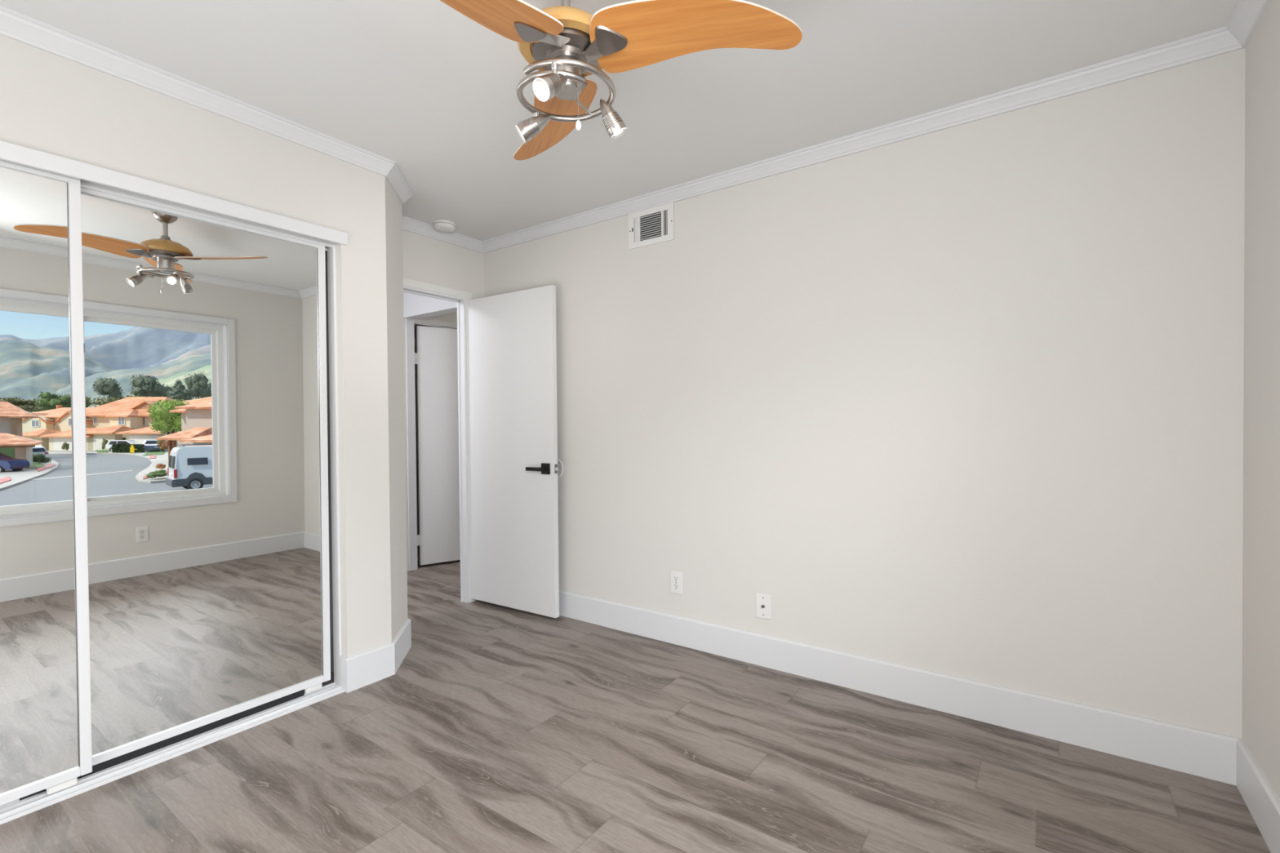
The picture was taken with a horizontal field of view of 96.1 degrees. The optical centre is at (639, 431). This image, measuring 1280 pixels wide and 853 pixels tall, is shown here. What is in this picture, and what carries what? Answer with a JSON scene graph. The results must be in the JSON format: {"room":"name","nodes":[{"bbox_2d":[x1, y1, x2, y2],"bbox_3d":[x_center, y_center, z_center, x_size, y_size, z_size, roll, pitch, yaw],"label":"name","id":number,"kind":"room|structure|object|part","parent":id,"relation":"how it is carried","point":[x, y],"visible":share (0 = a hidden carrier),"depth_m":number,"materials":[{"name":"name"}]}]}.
{"room":"empty bedroom","nodes":[
{"label":"empty bedroom","id":0,"kind":"room"},
{"bbox_2d":[0,35,391,657],"bbox_3d":[-2.084,-0.030,1.584,0.110,2.433,2.912,0,1,35],"label":"wall","id":1,"kind":"structure","parent":0,"point":[50,103],"depth_m":2.40,"materials":[{"name":"paint"}]},
{"bbox_2d":[0,140,347,251],"bbox_3d":[-1.980,-0.834,1.716,0.122,0.065,2.173,0,1,35],"label":"header track","id":2,"kind":"object","parent":1,"relation":"attached to","point":[92,177],"visible":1,"depth_m":2.06,"materials":[{"name":"white metal"}]},
{"bbox_2d":[0,4,395,176],"bbox_3d":[-2.021,-1.216,1.530,0.053,0.062,2.934,0,1,35],"label":"crown molding","id":3,"kind":"structure","parent":1,"relation":"attached to","point":[15,25],"depth_m":2.04,"materials":[{"name":"white paint"}]},
{"bbox_2d":[327,241,342,686],"bbox_3d":[-1.386,0.149,2.611,0.053,2.036,0.010,0,1,35],"label":"trim","id":4,"kind":"structure","parent":1,"relation":"attached to","point":[331,286],"depth_m":2.60,"materials":[{"name":"white metal"}]},
{"bbox_2d":[339,655,346,692],"bbox_3d":[-1.333,1.091,2.591,0.045,0.151,0.012,0,1,35],"label":"baseboard","id":5,"kind":"structure","parent":1,"relation":"attached to","point":[342,659],"depth_m":2.58,"materials":[{"name":"white paint"}]},
{"bbox_2d":[345,642,395,693],"bbox_3d":[-1.245,1.089,2.662,0.015,0.151,0.230,0,1,35],"label":"baseboard","id":6,"kind":"structure","parent":1,"relation":"attached to","point":[362,669],"depth_m":2.65,"materials":[{"name":"white paint"}]},
{"bbox_2d":[324,250,333,672],"bbox_3d":[-1.630,-0.051,2.884,0.650,2.433,0.040,0,1,35],"label":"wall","id":7,"kind":"structure","parent":0,"point":[326,251],"depth_m":2.77,"materials":[{"name":"white paint"}]},
{"bbox_2d":[385,177,408,641],"bbox_3d":[-1.290,-0.054,2.897,0.127,2.433,0.339,-1,1,-10],"label":"wall","id":8,"kind":"structure","parent":0,"point":[393,208],"depth_m":2.89,"materials":[{"name":"paint"}]},
{"bbox_2d":[385,162,413,204],"bbox_3d":[-1.211,-1.241,2.897,0.053,0.062,0.383,-1,1,-10],"label":"crown molding","id":9,"kind":"structure","parent":8,"relation":"attached to","point":[395,178],"depth_m":2.88,"materials":[{"name":"white paint"}]},
{"bbox_2d":[391,618,411,673],"bbox_3d":[-1.210,1.086,2.924,0.015,0.151,0.352,-1,1,-10],"label":"baseboard","id":10,"kind":"structure","parent":8,"relation":"attached to","point":[402,642],"depth_m":2.91,"materials":[{"name":"white paint"}]},
{"bbox_2d":[413,325,418,534],"bbox_3d":[-2.078,-0.084,5.675,1.190,2.433,2.600,0,1,35],"label":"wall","id":11,"kind":"structure","parent":0,"point":[415,374],"depth_m":6.12,"materials":[{"name":"paint"}]},
{"bbox_2d":[403,292,457,319],"bbox_3d":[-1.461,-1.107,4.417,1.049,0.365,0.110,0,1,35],"label":"ceiling","id":12,"kind":"structure","parent":0,"point":[415,306],"depth_m":4.53,"materials":[{"name":"white paint"}]},
{"bbox_2d":[403,307,457,571],"bbox_3d":[-2.038,-0.070,4.606,0.110,2.433,4.300,0,1,35],"label":"wall","id":13,"kind":"structure","parent":0,"point":[452,317],"depth_m":4.70,"materials":[{"name":"paint"}]},
{"bbox_2d":[405,317,457,570],"bbox_3d":[-1.678,0.091,5.105,0.122,2.090,0.915,0,1,35],"label":"trim","id":14,"kind":"structure","parent":13,"relation":"attached to","point":[410,322],"depth_m":4.72,"materials":[{"name":"white paint"}]},
{"bbox_2d":[414,325,460,565],"bbox_3d":[-1.564,0.117,4.987,0.762,2.000,0.071,-1,1,-34],"label":"door","id":15,"kind":"structure","parent":13,"relation":"in","point":[436,357],"depth_m":4.89,"materials":[{"name":"paint"}]},
{"bbox_2d":[402,229,484,299],"bbox_3d":[-1.332,-0.064,3.649,0.050,2.433,0.848,0,1,35],"label":"wall","id":16,"kind":"structure","parent":0,"point":[426,260],"depth_m":3.69,"materials":[{"name":"paint"}]},
{"bbox_2d":[403,278,475,603],"bbox_3d":[-1.379,0.136,3.587,0.066,2.035,0.688,0,1,35],"label":"trim","id":17,"kind":"structure","parent":16,"relation":"attached to","point":[461,302],"depth_m":3.85,"materials":[{"name":"white paint"}]},
{"bbox_2d":[402,215,483,253],"bbox_3d":[-1.301,-1.249,3.603,0.053,0.062,0.848,0,1,35],"label":"crown molding","id":18,"kind":"structure","parent":16,"relation":"attached to","point":[412,225],"depth_m":3.66,"materials":[{"name":"white paint"}]},
{"bbox_2d":[467,284,559,617],"bbox_3d":[-0.816,0.125,3.673,0.774,1.998,0.142,0,1,35],"label":"door","id":19,"kind":"structure","parent":16,"relation":"in","point":[512,344],"depth_m":3.62,"materials":[{"name":"paint"}]},
{"bbox_3d":[-0.631,0.228,3.487,0.132,0.024,0.043,0,1,33],"label":"lever","id":20,"kind":"part","parent":19,"relation":"part of","materials":[{"name":"black metal"}]},
{"bbox_3d":[-0.570,0.226,3.476,0.066,0.066,0.010,0,1,33],"label":"handle","id":21,"kind":"part","parent":19,"relation":"part of","materials":[{"name":"black metal"}]},
{"bbox_3d":[-0.505,0.226,3.461,0.002,0.056,0.023,0,1,33],"label":"latch plate","id":22,"kind":"part","parent":19,"relation":"part of","materials":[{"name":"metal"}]},
{"bbox_2d":[0,0,1238,240],"bbox_3d":[-1.044,-1.332,2.770,6.217,0.120,6.310,0,1,35],"label":"ceiling","id":23,"kind":"structure","parent":0,"point":[423,86],"depth_m":2.04,"materials":[{"name":"paint"}]},
{"bbox_2d":[433,220,455,231],"bbox_3d":[-1.206,-1.262,3.551,0.132,0.037,0.132,0,1,35],"label":"smoke detector","id":24,"kind":"object","parent":23,"relation":"attached to","point":[440,225],"visible":1,"depth_m":3.51,"materials":[{"name":"white plastic"}]},
{"bbox_2d":[440,0,802,159],"bbox_3d":[-0.266,-1.025,1.428,1.082,0.470,0.968,0,1,35],"label":"ceiling fan","id":25,"kind":"object","parent":23,"relation":"hanging from","point":[567,44],"visible":1,"depth_m":1.45,"materials":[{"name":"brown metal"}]},
{"bbox_3d":[-0.423,-1.000,1.281,0.191,0.047,0.532,0,1,44],"label":"blade","id":26,"kind":"part","parent":25,"relation":"part of","materials":[{"name":"brown wood"}]},
{"bbox_3d":[-0.293,-0.893,1.627,0.017,0.022,0.017,0,1,35],"label":"lamp stem","id":27,"kind":"part","parent":25,"relation":"part of","materials":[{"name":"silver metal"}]},
{"bbox_3d":[-0.236,-0.833,1.401,0.034,0.026,0.023,0,1,35],"label":"bulb","id":28,"kind":"part","parent":25,"relation":"part of","materials":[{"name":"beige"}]},
{"bbox_3d":[-0.226,-0.999,1.457,0.097,0.018,0.047,-1,1,-8],"label":"blade arm","id":29,"kind":"part","parent":25,"relation":"part of","materials":[{"name":"silver metal"}]},
{"bbox_3d":[-0.211,-0.897,1.425,0.017,0.036,0.017,0,1,35],"label":"lamp stem","id":30,"kind":"part","parent":25,"relation":"part of","materials":[{"name":"silver metal"}]},
{"bbox_3d":[-0.285,-1.009,1.886,0.191,0.047,0.532,-1,1,-20],"label":"blade","id":31,"kind":"part","parent":25,"relation":"part of","materials":[{"name":"brown wood"}]},
{"bbox_3d":[-0.163,-0.869,1.515,0.003,0.091,0.003,0,1,35],"label":"pull chain","id":32,"kind":"part","parent":25,"relation":"part of","materials":[{"name":"silver metal"}]},
{"bbox_3d":[-0.125,-1.001,1.510,0.087,0.018,0.055,0,1,35],"label":"blade arm","id":33,"kind":"part","parent":25,"relation":"part of","materials":[{"name":"silver metal"}]},
{"bbox_3d":[0.135,-1.007,1.441,0.532,0.047,0.191,0,1,12],"label":"blade","id":34,"kind":"part","parent":25,"relation":"part of","materials":[{"name":"brown wood"}]},
{"bbox_2d":[0,545,1271,852],"bbox_3d":[-1.022,1.221,2.803,6.217,0.120,6.310,0,1,35],"label":"floor","id":35,"kind":"structure","parent":0,"point":[500,729],"depth_m":1.95,"materials":[{"name":"grey wood"}]},
{"bbox_2d":[0,682,344,824],"bbox_3d":[-1.980,1.173,1.741,0.109,0.020,2.150,0,1,35],"label":"floor track","id":36,"kind":"object","parent":35,"relation":"on","point":[15,809],"visible":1,"depth_m":2.06,"materials":[{"name":"white metal"}]},
{"bbox_2d":[0,159,92,805],"bbox_3d":[-2.211,0.174,1.375,0.035,1.992,1.299,0,1,35],"label":"mirrored closet door","id":37,"kind":"structure","parent":36,"relation":"on","point":[46,710],"depth_m":1.82,"materials":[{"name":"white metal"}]},
{"bbox_3d":[-2.215,-0.810,1.359,0.020,0.024,1.243,0,1,35],"label":"rail","id":38,"kind":"part","parent":37,"relation":"part of","materials":[{"name":"white metal"}]},
{"bbox_3d":[-2.207,1.130,1.391,0.020,0.028,1.243,0,1,35],"label":"rail","id":39,"kind":"part","parent":37,"relation":"part of","materials":[{"name":"white metal"}]},
{"bbox_2d":[19,186,330,800],"bbox_3d":[-1.685,0.165,2.194,0.035,1.988,0.962,0,1,35],"label":"mirrored closet door","id":40,"kind":"structure","parent":36,"relation":"on","point":[205,338],"depth_m":2.19,"materials":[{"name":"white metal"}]},
{"bbox_3d":[-1.690,-0.817,2.178,0.020,0.024,0.906,0,1,35],"label":"rail","id":41,"kind":"part","parent":40,"relation":"part of","materials":[{"name":"white metal"}]},
{"bbox_3d":[-1.682,1.115,2.209,0.020,0.028,0.906,0,1,35],"label":"rail","id":42,"kind":"part","parent":40,"relation":"part of","materials":[{"name":"white metal"}]},
{"bbox_2d":[484,48,1245,738],"bbox_3d":[0.449,-0.070,2.975,3.736,2.433,0.110,0,1,35],"label":"wall","id":43,"kind":"structure","parent":0,"point":[964,401],"depth_m":2.33,"materials":[{"name":"paint"}]},
{"bbox_2d":[557,458,563,477],"bbox_3d":[-0.529,0.231,3.601,0.124,0.124,0.008,0,1,35],"label":"bumper cover","id":44,"kind":"object","parent":43,"relation":"attached to","point":[560,467],"visible":0.27,"depth_m":3.58,"materials":[{"name":"white plastic"}]},
{"bbox_2d":[628,201,674,249],"bbox_3d":[0.057,-1.125,3.155,0.299,0.199,0.016,0,1,35],"label":"air vent","id":45,"kind":"object","parent":43,"relation":"in","point":[653,225],"visible":1,"depth_m":3.15,"materials":[{"name":"white plastic"}]},
{"bbox_2d":[670,570,682,594],"bbox_3d":[0.196,0.814,3.099,0.076,0.120,0.009,0,1,35],"label":"wall outlet","id":46,"kind":"object","parent":43,"relation":"attached to","point":[676,577],"visible":1,"depth_m":3.10,"materials":[{"name":"white plastic"}]},
{"bbox_2d":[673,575,678,581],"bbox_3d":[0.194,0.793,3.096,0.032,0.028,0.002,0,1,35],"label":"socket","id":47,"kind":"object","parent":46,"relation":"attached to","point":[675,577],"depth_m":3.10,"materials":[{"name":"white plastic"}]},
{"bbox_2d":[673,583,678,589],"bbox_3d":[0.195,0.835,3.097,0.032,0.028,0.002,0,1,35],"label":"socket","id":48,"kind":"object","parent":46,"relation":"attached to","point":[675,585],"depth_m":3.10,"materials":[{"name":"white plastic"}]},
{"bbox_2d":[755,592,771,619],"bbox_3d":[0.600,0.855,2.808,0.080,0.120,0.017,0,1,35],"label":"wall plate","id":49,"kind":"object","parent":43,"relation":"attached to","point":[763,602],"visible":1,"depth_m":2.81,"materials":[{"name":"white plastic"}]},
{"bbox_2d":[482,26,1244,253],"bbox_3d":[0.412,-1.254,2.879,3.686,0.062,0.053,0,1,35],"label":"crown molding","id":50,"kind":"structure","parent":43,"relation":"attached to","point":[1217,42],"depth_m":2.34,"materials":[{"name":"white paint"}]},
{"bbox_2d":[559,590,1239,785],"bbox_3d":[0.443,1.071,2.925,3.686,0.151,0.015,0,1,35],"label":"baseboard","id":51,"kind":"structure","parent":43,"relation":"attached to","point":[1193,751],"depth_m":2.34,"materials":[{"name":"white paint"}]},
{"bbox_2d":[1241,0,1279,800],"bbox_3d":[0.876,-0.038,0.224,0.140,2.433,4.110,0,1,35],"label":"wall","id":52,"kind":"structure","parent":0,"point":[1260,697],"depth_m":1.70,"materials":[{"name":"paint"}]},
{"bbox_2d":[1226,0,1271,48],"bbox_3d":[0.755,-1.222,0.219,0.053,0.062,4.000,0,1,35],"label":"crown molding","id":53,"kind":"structure","parent":52,"relation":"attached to","point":[1246,15],"depth_m":1.74,"materials":[{"name":"white paint"}]},
{"bbox_2d":[1235,738,1279,852],"bbox_3d":[0.791,1.104,0.238,0.015,0.151,4.000,0,1,35],"label":"baseboard","id":54,"kind":"structure","parent":52,"relation":"attached to","point":[1261,801],"depth_m":1.67,"materials":[{"name":"white paint"}]}
]}

